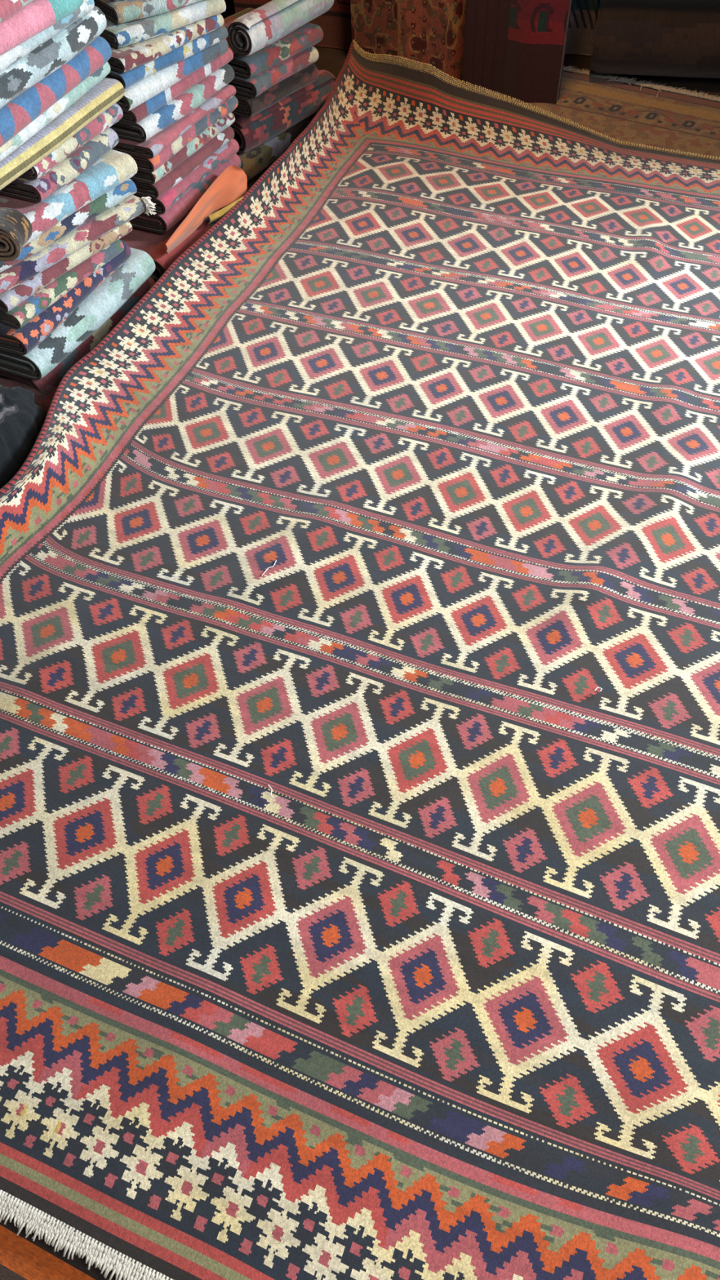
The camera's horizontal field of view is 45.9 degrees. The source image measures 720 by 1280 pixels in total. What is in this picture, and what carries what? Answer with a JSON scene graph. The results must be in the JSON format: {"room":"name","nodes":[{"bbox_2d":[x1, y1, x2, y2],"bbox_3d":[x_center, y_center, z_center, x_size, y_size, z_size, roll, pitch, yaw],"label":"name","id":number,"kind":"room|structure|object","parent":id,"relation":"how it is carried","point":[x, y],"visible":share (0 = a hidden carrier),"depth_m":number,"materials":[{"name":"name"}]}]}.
{"room":"store","nodes":[
{"label":"store","id":0,"kind":"room"},
{"bbox_2d":[218,0,719,209],"bbox_3d":[0.733,-1.152,2.856,6.800,0.100,7.600,-3,53,0],"label":"floor","id":1,"kind":"structure","parent":0,"point":[331,60],"depth_m":3.87,"materials":[{"name":"wood"}]},
{"bbox_2d":[0,384,47,488],"bbox_3d":[-1.019,-0.516,2.239,0.352,0.250,0.443,-3,53,0],"label":"textile","id":2,"kind":"object","parent":1,"relation":"on","point":[21,420],"visible":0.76,"depth_m":2.21,"materials":[{"name":"fabric"}]},
{"bbox_2d":[0,377,57,412],"bbox_3d":[-1.013,-0.693,2.491,0.252,0.054,0.150,11,54,11],"label":"rug","id":3,"kind":"object","parent":1,"relation":"on","point":[42,398],"visible":0.2,"depth_m":2.48,"materials":[{"name":"fabric"}]},
{"bbox_2d":[0,1211,141,1279],"bbox_3d":[0.347,-0.001,1.911,2.250,0.060,3.450,17,56,15],"label":"carpet","id":4,"kind":"object","parent":1,"relation":"on","point":[21,1258],"visible":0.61,"depth_m":1.23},
{"bbox_2d":[0,39,719,1279],"bbox_3d":[0.429,-0.635,2.211,2.654,0.208,4.026,17,56,15],"label":"rug","id":5,"kind":"object","parent":4,"relation":"on","point":[442,1002],"visible":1,"depth_m":1.74,"materials":[{"name":"fabric"}]},
{"bbox_2d":[208,195,244,224],"bbox_3d":[-0.454,-1.472,2.908,0.035,0.039,0.174,30,60,23],"label":"cloth","id":6,"kind":"object","parent":5,"relation":"on","point":[218,215],"visible":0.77,"depth_m":2.88,"materials":[{"name":"fabric"}]},
{"bbox_2d":[261,560,276,575],"bbox_3d":[-0.212,-0.169,1.996,0.009,0.002,0.056,31,60,23],"label":"thread","id":7,"kind":"object","parent":5,"relation":"on","point":[276,560],"visible":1,"depth_m":2.00},
{"bbox_2d":[0,276,155,391],"bbox_3d":[-0.972,-1.005,2.694,0.401,0.100,0.593,22,57,18],"label":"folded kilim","id":8,"kind":"object","parent":1,"relation":"on","point":[54,377],"visible":0.24,"depth_m":2.58,"materials":[{"name":"fabric"}]},
{"bbox_2d":[0,247,155,380],"bbox_3d":[-0.948,-1.034,2.594,0.412,0.089,0.604,19,56,16],"label":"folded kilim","id":9,"kind":"object","parent":8,"relation":"on","point":[110,295],"visible":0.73,"depth_m":2.49,"materials":[{"name":"fabric"}]},
{"bbox_2d":[0,239,131,355],"bbox_3d":[-0.987,-1.051,2.508,0.404,0.068,0.535,17,56,15],"label":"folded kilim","id":10,"kind":"object","parent":9,"relation":"on","point":[20,341],"visible":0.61,"depth_m":2.38,"materials":[{"name":"fabric"}]},
{"bbox_2d":[0,239,124,328],"bbox_3d":[-0.978,-1.084,2.462,0.405,0.043,0.444,24,58,19],"label":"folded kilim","id":11,"kind":"object","parent":10,"relation":"on","point":[24,313],"visible":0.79,"depth_m":2.36,"materials":[{"name":"fabric"}]},
{"bbox_2d":[0,221,132,312],"bbox_3d":[-0.970,-1.133,2.444,0.407,0.044,0.484,27,59,21],"label":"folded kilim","id":12,"kind":"object","parent":11,"relation":"on","point":[11,299],"visible":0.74,"depth_m":2.35,"materials":[{"name":"fabric"}]},
{"bbox_2d":[0,195,156,294],"bbox_3d":[-0.964,-1.142,2.396,0.431,0.052,0.695,32,61,23],"label":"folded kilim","id":13,"kind":"object","parent":12,"relation":"on","point":[132,206],"visible":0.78,"depth_m":2.35,"materials":[{"name":"fabric"}]},
{"bbox_2d":[0,178,137,272],"bbox_3d":[-0.991,-1.178,2.364,0.412,0.047,0.642,30,60,22],"label":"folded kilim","id":14,"kind":"object","parent":13,"relation":"on","point":[127,188],"visible":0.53,"depth_m":2.33,"materials":[{"name":"fabric"}]},
{"bbox_2d":[0,207,32,261],"bbox_3d":[-0.948,-1.009,2.106,0.259,0.086,0.101,7,54,8],"label":"carpet","id":15,"kind":"object","parent":14,"relation":"on","point":[15,228],"visible":1,"depth_m":2.08,"materials":[{"name":"fabric"}]},
{"bbox_2d":[0,149,137,247],"bbox_3d":[-0.923,-1.255,2.349,0.408,0.064,0.474,26,59,20],"label":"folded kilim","id":16,"kind":"object","parent":14,"relation":"on","point":[115,167],"visible":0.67,"depth_m":2.28,"materials":[{"name":"fabric"}]},
{"bbox_2d":[0,128,119,202],"bbox_3d":[-0.927,-1.342,2.342,0.409,0.051,0.352,20,57,17],"label":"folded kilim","id":17,"kind":"object","parent":16,"relation":"on","point":[37,190],"visible":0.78,"depth_m":2.24,"materials":[{"name":"fabric"}]},
{"bbox_2d":[20,102,123,179],"bbox_3d":[-0.923,-1.393,2.317,0.406,0.049,0.379,20,56,16],"label":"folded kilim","id":18,"kind":"object","parent":17,"relation":"on","point":[113,113],"visible":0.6,"depth_m":2.26,"materials":[{"name":"fabric"}]},
{"bbox_2d":[0,77,124,190],"bbox_3d":[-0.960,-1.304,2.189,0.407,0.053,0.693,17,56,15],"label":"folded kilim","id":19,"kind":"object","parent":18,"relation":"on","point":[107,92],"visible":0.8,"depth_m":2.16,"materials":[{"name":"fabric"}]},
{"bbox_2d":[0,62,111,161],"bbox_3d":[-0.973,-1.343,2.158,0.404,0.044,0.678,14,55,13],"label":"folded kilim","id":20,"kind":"object","parent":19,"relation":"on","point":[62,104],"visible":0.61,"depth_m":2.14,"materials":[{"name":"fabric"}]},
{"bbox_2d":[0,35,111,146],"bbox_3d":[-0.949,-1.341,2.087,0.401,0.066,0.665,14,55,13],"label":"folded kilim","id":21,"kind":"object","parent":20,"relation":"on","point":[21,111],"visible":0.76,"depth_m":2.06,"materials":[{"name":"fabric"}]},
{"bbox_2d":[0,5,106,108],"bbox_3d":[-0.915,-1.386,2.036,0.372,0.066,0.636,14,55,13],"label":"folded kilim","id":22,"kind":"object","parent":21,"relation":"on","point":[59,50],"visible":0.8,"depth_m":2.02,"materials":[{"name":"fabric"}]},
{"bbox_2d":[0,0,94,72],"bbox_3d":[-0.919,-1.407,1.982,0.367,0.044,0.554,14,55,13],"label":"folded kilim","id":23,"kind":"object","parent":22,"relation":"on","point":[9,58],"visible":0.46,"depth_m":1.97,"materials":[{"name":"fabric"}]},
{"bbox_2d":[0,0,84,55],"bbox_3d":[-0.896,-1.393,1.907,0.370,0.059,0.440,19,56,16],"label":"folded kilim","id":24,"kind":"object","parent":23,"relation":"on","point":[35,17],"visible":0.94,"depth_m":1.87,"materials":[{"name":"fabric"}]},
{"bbox_2d":[0,0,33,22],"bbox_3d":[-0.903,-1.392,1.838,0.375,0.051,0.343,18,56,16],"label":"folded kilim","id":25,"kind":"object","parent":24,"relation":"on","point":[8,8],"visible":1,"depth_m":1.79,"materials":[{"name":"fabric"}]},
{"bbox_2d":[119,208,222,282],"bbox_3d":[-0.726,-1.397,2.961,0.388,0.124,0.383,19,56,16],"label":"rug","id":26,"kind":"object","parent":1,"relation":"on","point":[151,242],"visible":0.29,"depth_m":2.84,"materials":[{"name":"fabric"}]},
{"bbox_2d":[128,154,240,233],"bbox_3d":[-0.711,-1.603,2.978,0.400,0.070,0.482,20,57,17],"label":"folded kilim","id":27,"kind":"object","parent":26,"relation":"on","point":[157,223],"visible":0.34,"depth_m":2.85,"materials":[{"name":"fabric"}]},
{"bbox_2d":[133,138,239,213],"bbox_3d":[-0.709,-1.629,2.918,0.411,0.055,0.467,20,57,17],"label":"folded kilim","id":28,"kind":"object","parent":27,"relation":"on","point":[164,202],"visible":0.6,"depth_m":2.84,"materials":[{"name":"fabric"}]},
{"bbox_2d":[131,126,234,198],"bbox_3d":[-0.713,-1.649,2.868,0.409,0.051,0.456,21,57,17],"label":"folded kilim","id":29,"kind":"object","parent":28,"relation":"on","point":[179,173],"visible":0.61,"depth_m":2.76,"materials":[{"name":"fabric"}]},
{"bbox_2d":[129,111,235,184],"bbox_3d":[-0.709,-1.675,2.825,0.403,0.047,0.473,21,57,17],"label":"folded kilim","id":30,"kind":"object","parent":29,"relation":"on","point":[206,135],"visible":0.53,"depth_m":2.73,"materials":[{"name":"fabric"}]},
{"bbox_2d":[128,95,238,173],"bbox_3d":[-0.701,-1.688,2.776,0.412,0.047,0.496,20,57,17],"label":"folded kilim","id":31,"kind":"object","parent":30,"relation":"on","point":[144,164],"visible":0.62,"depth_m":2.69,"materials":[{"name":"fabric"}]},
{"bbox_2d":[111,84,235,158],"bbox_3d":[-0.698,-1.700,2.734,0.411,0.036,0.485,20,56,16],"label":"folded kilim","id":32,"kind":"object","parent":31,"relation":"on","point":[151,148],"visible":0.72,"depth_m":2.61,"materials":[{"name":"fabric"}]},
{"bbox_2d":[109,63,234,142],"bbox_3d":[-0.696,-1.744,2.708,0.412,0.059,0.483,22,57,18],"label":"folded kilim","id":33,"kind":"object","parent":32,"relation":"on","point":[193,97],"visible":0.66,"depth_m":2.60,"materials":[{"name":"fabric"}]},
{"bbox_2d":[118,48,233,124],"bbox_3d":[-0.707,-1.770,2.664,0.402,0.044,0.518,22,57,18],"label":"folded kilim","id":34,"kind":"object","parent":33,"relation":"on","point":[135,115],"visible":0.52,"depth_m":2.57,"materials":[{"name":"fabric"}]},
{"bbox_2d":[115,39,228,111],"bbox_3d":[-0.703,-1.770,2.603,0.408,0.055,0.477,25,58,20],"label":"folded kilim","id":35,"kind":"object","parent":34,"relation":"on","point":[149,86],"visible":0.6,"depth_m":2.50,"materials":[{"name":"fabric"}]},
{"bbox_2d":[105,25,227,88],"bbox_3d":[-0.696,-1.798,2.565,0.413,0.040,0.435,29,59,22],"label":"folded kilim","id":36,"kind":"object","parent":35,"relation":"on","point":[128,78],"visible":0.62,"depth_m":2.48,"materials":[{"name":"fabric"}]},
{"bbox_2d":[106,13,223,72],"bbox_3d":[-0.687,-1.816,2.529,0.407,0.040,0.407,31,60,23],"label":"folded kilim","id":37,"kind":"object","parent":36,"relation":"on","point":[122,60],"visible":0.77,"depth_m":2.42,"materials":[{"name":"fabric"}]},
{"bbox_2d":[99,0,226,48],"bbox_3d":[-0.669,-1.879,2.524,0.374,0.044,0.407,-37,60,-23],"label":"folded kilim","id":38,"kind":"object","parent":37,"relation":"on","point":[117,35],"visible":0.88,"depth_m":2.41,"materials":[{"name":"fabric"}]},
{"bbox_2d":[93,0,203,23],"bbox_3d":[-0.647,-1.934,2.510,0.345,0.043,0.410,-31,58,-19],"label":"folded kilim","id":39,"kind":"object","parent":38,"relation":"on","point":[121,11],"visible":0.99,"depth_m":2.38,"materials":[{"name":"fabric"}]},
{"bbox_2d":[164,164,247,254],"bbox_3d":[-0.523,-1.434,2.840,0.056,0.103,0.517,20,57,17],"label":"cloth","id":40,"kind":"object","parent":26,"relation":"on","point":[231,184],"visible":0.99,"depth_m":2.89,"materials":[{"name":"fabric"}]},
{"bbox_2d":[233,112,316,181],"bbox_3d":[-0.452,-2.013,3.429,0.353,0.091,0.549,25,58,19],"label":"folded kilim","id":41,"kind":"object","parent":1,"relation":"on","point":[253,162],"visible":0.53,"depth_m":3.33,"materials":[{"name":"fabric"}]},
{"bbox_2d":[229,69,337,153],"bbox_3d":[-0.304,-2.062,3.310,0.128,0.130,0.544,31,60,23],"label":"rolled rug","id":42,"kind":"object","parent":41,"relation":"on","point":[250,133],"visible":0.78,"depth_m":3.26,"materials":[{"name":"fabric"}]},
{"bbox_2d":[231,63,318,117],"bbox_3d":[-0.410,-2.087,3.169,0.370,0.070,0.385,31,60,23],"label":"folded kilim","id":43,"kind":"object","parent":42,"relation":"on","point":[247,107],"visible":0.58,"depth_m":3.08,"materials":[{"name":"fabric"}]},
{"bbox_2d":[227,45,319,97],"bbox_3d":[-0.404,-2.111,3.109,0.370,0.054,0.368,29,59,22],"label":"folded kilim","id":44,"kind":"object","parent":43,"relation":"on","point":[253,86],"visible":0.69,"depth_m":3.01,"materials":[{"name":"fabric"}]},
{"bbox_2d":[223,8,323,78],"bbox_3d":[-0.394,-2.166,3.078,0.362,0.059,0.399,31,60,23],"label":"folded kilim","id":45,"kind":"object","parent":44,"relation":"on","point":[309,34],"visible":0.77,"depth_m":2.99,"materials":[{"name":"fabric"}]},
{"bbox_2d":[226,0,333,56],"bbox_3d":[-0.268,-2.170,2.952,0.107,0.110,0.487,27,59,21],"label":"rolled rug","id":46,"kind":"object","parent":45,"relation":"on","point":[263,26],"visible":1,"depth_m":2.87,"materials":[{"name":"fabric"}]},
{"bbox_2d":[233,0,351,50],"bbox_3d":[-0.263,-3.459,3.374,0.801,1.900,0.039,18,56,15],"label":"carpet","id":47,"kind":"object","parent":1,"relation":"on","point":[335,24],"visible":0.22,"depth_m":4.05,"materials":[{"name":"red carpet"}]},
{"bbox_2d":[350,0,466,83],"bbox_3d":[0.232,-3.157,3.125,0.674,1.900,0.051,25,58,20],"label":"carpet","id":48,"kind":"object","parent":1,"relation":"on","point":[431,32],"visible":0.7,"depth_m":3.77,"materials":[{"name":"brown carpet"}]},
{"bbox_2d":[462,0,572,103],"bbox_3d":[0.613,-2.920,2.931,0.422,1.900,0.079,19,56,16],"label":"carpet","id":49,"kind":"object","parent":1,"relation":"on","point":[516,49],"visible":0.96,"depth_m":3.51,"materials":[{"name":"red carpet"}]},
{"bbox_2d":[564,0,599,55],"bbox_3d":[0.902,-3.323,3.220,0.367,1.900,0.038,19,56,16],"label":"carpet","id":50,"kind":"object","parent":1,"relation":"on","point":[584,13],"visible":0.31,"depth_m":3.87,"materials":[{"name":"brown carpet"}]},
{"bbox_2d":[513,64,719,160],"bbox_3d":[1.366,-2.074,3.442,1.546,0.023,0.708,27,59,21],"label":"carpet","id":51,"kind":"object","parent":1,"relation":"on","point":[620,111],"visible":0.78,"depth_m":3.55,"materials":[{"name":"brown carpet"}]},
{"bbox_2d":[589,0,719,78],"bbox_3d":[1.569,-2.556,3.589,1.125,0.290,0.364,9,54,9],"label":"carpet","id":52,"kind":"object","parent":51,"relation":"on","point":[648,37],"visible":1,"depth_m":3.52,"materials":[{"name":"fabric"}]}
]}

